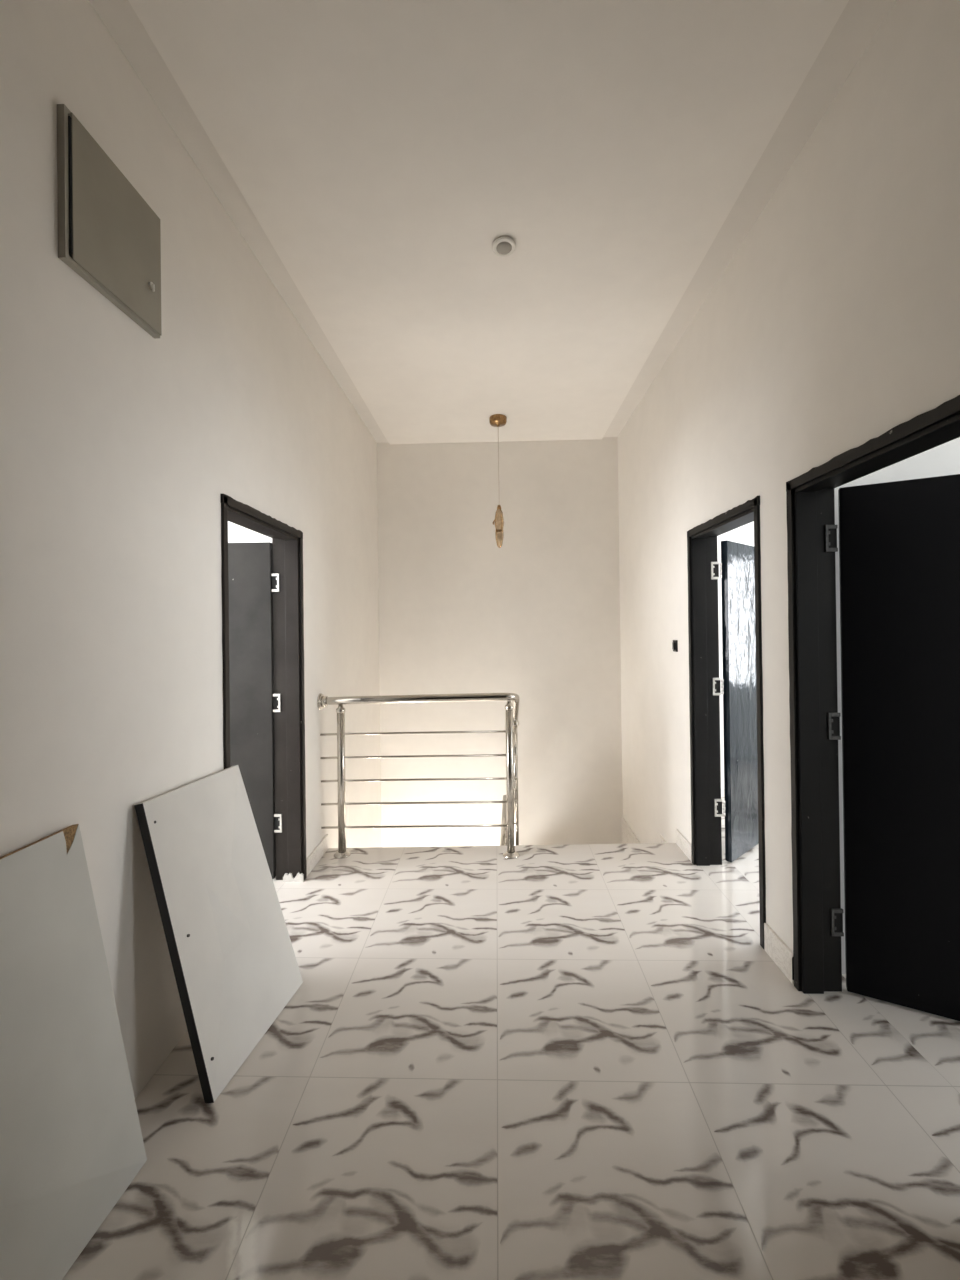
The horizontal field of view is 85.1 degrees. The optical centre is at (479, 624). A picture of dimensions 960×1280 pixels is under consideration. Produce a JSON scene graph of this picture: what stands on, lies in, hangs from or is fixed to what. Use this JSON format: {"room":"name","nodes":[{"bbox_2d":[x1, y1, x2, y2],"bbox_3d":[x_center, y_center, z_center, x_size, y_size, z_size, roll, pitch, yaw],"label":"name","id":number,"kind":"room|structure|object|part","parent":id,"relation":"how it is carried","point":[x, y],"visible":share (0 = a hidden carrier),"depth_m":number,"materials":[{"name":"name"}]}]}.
{"room":"upstairs hallway landing","nodes":[
{"label":"upstairs hallway landing","id":0,"kind":"room"},
{"bbox_2d":[0,0,381,1097],"bbox_3d":[-1.105,1.283,2.519,0.150,6.350,5.277,-1,0,2],"label":"wall","id":1,"kind":"structure","parent":0,"point":[120,445],"depth_m":1.63,"materials":[{"name":"beige paint"}]},
{"bbox_2d":[57,104,161,338],"bbox_3d":[-1.073,-1.151,1.548,0.038,0.400,0.382,-1,0,2],"label":"box","id":2,"kind":"object","parent":1,"relation":"attached to","point":[109,235],"visible":1,"depth_m":1.49,"materials":[{"name":"metal"}]},
{"bbox_2d":[220,494,306,881],"bbox_3d":[-1.492,0.465,2.596,0.931,1.996,0.882,-1,0,2],"label":"door","id":3,"kind":"structure","parent":1,"relation":"in","point":[262,582],"depth_m":2.98,"materials":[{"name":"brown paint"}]},
{"bbox_2d":[306,834,327,875],"bbox_3d":[-1.000,1.413,3.215,0.013,0.095,0.385,-1,0,2],"label":"baseboard","id":4,"kind":"structure","parent":1,"relation":"attached to","point":[321,848],"depth_m":3.20,"materials":[{"name":"tile"}]},
{"bbox_2d":[228,521,271,542],"bbox_3d":[-2.524,0.110,4.641,2.790,2.750,0.120,-1,0,2],"label":"wall","id":5,"kind":"structure","parent":0,"point":[236,533],"depth_m":4.57,"materials":[{"name":"paint"}]},
{"bbox_2d":[89,0,896,443],"bbox_3d":[0.014,-1.835,0.495,2.293,0.160,8.977,-1,0,2],"label":"ceiling","id":6,"kind":"structure","parent":0,"point":[383,150],"depth_m":1.99,"materials":[{"name":"paint"}]},
{"bbox_2d":[489,414,506,547],"bbox_3d":[0.158,-1.191,4.392,0.146,1.098,0.146,-1,0,15],"label":"pendant lamp","id":7,"kind":"object","parent":6,"relation":"hanging from","point":[496,420],"visible":1,"depth_m":4.37,"materials":[{"name":"gold metal"}]},
{"bbox_3d":[0.143,-0.806,4.378,0.044,0.329,0.008,-1,0,-33],"label":"cage rod","id":8,"kind":"part","parent":7,"relation":"part of","materials":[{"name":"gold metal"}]},
{"bbox_3d":[0.157,-1.322,4.392,0.007,0.685,0.006,-1,0,2],"label":"cord","id":9,"kind":"part","parent":7,"relation":"part of","materials":[{"name":"plastic"}]},
{"bbox_2d":[493,236,515,256],"bbox_3d":[0.111,-1.733,2.399,0.106,0.029,0.106,-1,0,2],"label":"ceiling fitting","id":10,"kind":"object","parent":6,"relation":"attached to","point":[504,246],"visible":1,"depth_m":2.39,"materials":[{"name":"white plastic"}]},
{"bbox_2d":[496,242,511,253],"bbox_3d":[0.111,-1.727,2.399,0.071,0.017,0.071,-1,0,2],"label":"diffuser","id":11,"kind":"object","parent":10,"relation":"attached to","point":[501,247],"depth_m":2.39,"materials":[{"name":"white plastic"}]},
{"bbox_2d":[377,437,622,846],"bbox_3d":[0.196,1.278,5.043,2.293,6.350,0.150,-1,0,2],"label":"wall","id":12,"kind":"structure","parent":0,"point":[535,617],"depth_m":4.97,"materials":[{"name":"beige paint"}]},
{"bbox_2d":[62,789,959,1279],"bbox_3d":[0.017,1.525,0.394,8.400,0.180,8.800,-1,0,2],"label":"floor","id":13,"kind":"structure","parent":0,"point":[574,1061],"depth_m":1.57,"materials":[{"name":"tile"}]},
{"bbox_2d":[0,824,146,1279],"bbox_3d":[-1.005,0.977,0.789,0.159,0.944,1.261,-1,0,2],"label":"leaning board","id":14,"kind":"object","parent":13,"relation":"on","point":[72,1144],"visible":1,"depth_m":1.21,"materials":[{"name":"grey laminate"}]},
{"bbox_2d":[134,765,302,1102],"bbox_3d":[-0.888,1.002,1.886,0.320,0.908,0.601,-1,0,2],"label":"leaning board","id":15,"kind":"object","parent":13,"relation":"on","point":[234,962],"visible":1,"depth_m":1.80,"materials":[{"name":"white laminate"}]},
{"bbox_3d":[0.181,2.125,4.218,2.293,1.010,1.495,-1,0,2],"label":"staircase","id":16,"kind":"structure","parent":13,"relation":"attached to","visible":0},
{"bbox_2d":[317,693,518,858],"bbox_3d":[-0.337,1.284,3.959,1.296,1.703,1.440,-1,0,2],"label":"stair railing","id":17,"kind":"object","parent":16,"relation":"on","point":[511,709],"visible":0.84,"depth_m":3.29,"materials":[{"name":"silver metal"}]},
{"bbox_3d":[-0.877,0.992,3.309,0.048,0.926,0.048,-1,0,2],"label":"post","id":18,"kind":"part","parent":17,"relation":"part of","materials":[{"name":"silver metal"}]},
{"bbox_3d":[-0.353,0.880,3.975,1.267,0.885,1.412,-1,0,2],"label":"handrail","id":19,"kind":"part","parent":17,"relation":"part of","materials":[{"name":"silver metal"}]},
{"bbox_3d":[0.188,0.973,3.276,0.048,0.936,0.048,-1,0,2],"label":"post","id":20,"kind":"part","parent":17,"relation":"part of","materials":[{"name":"silver metal"}]},
{"bbox_3d":[0.247,1.140,3.610,0.034,0.944,0.034,-1,0,2],"label":"post","id":21,"kind":"part","parent":17,"relation":"part of","materials":[{"name":"silver metal"}]},
{"bbox_2d":[500,795,506,845],"bbox_3d":[0.176,2.010,4.200,0.054,0.922,1.343,-1,0,6],"label":"railing","id":22,"kind":"object","parent":16,"relation":"on","point":[503,839],"visible":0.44,"depth_m":4.49,"materials":[{"name":"silver metal"}]},
{"bbox_2d":[717,521,753,788],"bbox_3d":[2.872,0.042,4.572,2.817,2.750,0.120,-1,0,2],"label":"wall","id":23,"kind":"structure","parent":0,"point":[744,534],"depth_m":4.53,"materials":[{"name":"paint"}]},
{"bbox_2d":[618,0,959,950],"bbox_3d":[1.336,1.252,2.443,0.150,6.350,5.277,-1,0,2],"label":"wall","id":24,"kind":"structure","parent":0,"point":[833,325],"depth_m":2.10,"materials":[{"name":"beige paint"}]},
{"bbox_2d":[622,816,639,843],"bbox_3d":[1.332,1.932,4.630,0.013,0.250,0.595,-1,0,2],"label":"baseboard","id":25,"kind":"structure","parent":24,"relation":"attached to","point":[628,836],"depth_m":4.71,"materials":[{"name":"tile"}]},
{"bbox_2d":[659,835,666,842],"bbox_3d":[1.296,1.605,3.625,0.013,0.175,0.300,-1,0,2],"label":"baseboard","id":26,"kind":"structure","parent":24,"relation":"attached to","point":[661,839],"depth_m":3.72,"materials":[{"name":"tile"}]},
{"bbox_2d":[672,640,677,651],"bbox_3d":[1.268,0.140,3.408,0.018,0.075,0.070,-1,0,2],"label":"wall switch","id":27,"kind":"object","parent":24,"relation":"attached to","point":[675,642],"visible":1,"depth_m":3.39,"materials":[{"name":"black plastic"}]},
{"bbox_2d":[675,829,691,861],"bbox_3d":[1.283,1.384,3.288,0.013,0.095,0.275,-1,0,2],"label":"baseboard","id":28,"kind":"structure","parent":24,"relation":"attached to","point":[682,842],"depth_m":3.27,"materials":[{"name":"tile"}]},
{"bbox_2d":[687,496,765,948],"bbox_3d":[1.489,0.430,3.042,0.506,1.996,1.555,-1,0,26],"label":"door","id":29,"kind":"structure","parent":24,"relation":"in","point":[740,565],"depth_m":3.12,"materials":[{"name":"black paint"}]},
{"bbox_2d":[764,923,793,983],"bbox_3d":[1.248,1.367,2.183,0.013,0.120,0.218,-1,0,2],"label":"baseboard","id":30,"kind":"structure","parent":24,"relation":"attached to","point":[775,947],"depth_m":2.17,"materials":[{"name":"tile"}]},
{"bbox_2d":[786,395,959,1020],"bbox_3d":[1.656,0.422,1.617,0.886,1.996,0.882,-1,0,2],"label":"door","id":31,"kind":"structure","parent":24,"relation":"in","point":[899,541],"depth_m":1.96,"materials":[{"name":"black paint"}]},
{"bbox_2d":[792,957,793,979],"bbox_3d":[1.244,1.365,2.072,0.012,0.100,0.003,-1,0,2],"label":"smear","id":32,"kind":"object","parent":31,"relation":"attached to","point":[792,957],"visible":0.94,"depth_m":2.07,"materials":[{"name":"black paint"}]},
{"bbox_2d":[834,437,959,973],"bbox_3d":[2.796,0.033,2.153,2.817,2.750,0.120,-1,0,2],"label":"wall","id":33,"kind":"structure","parent":0,"point":[944,459],"depth_m":2.13,"materials":[{"name":"paint"}]}
]}

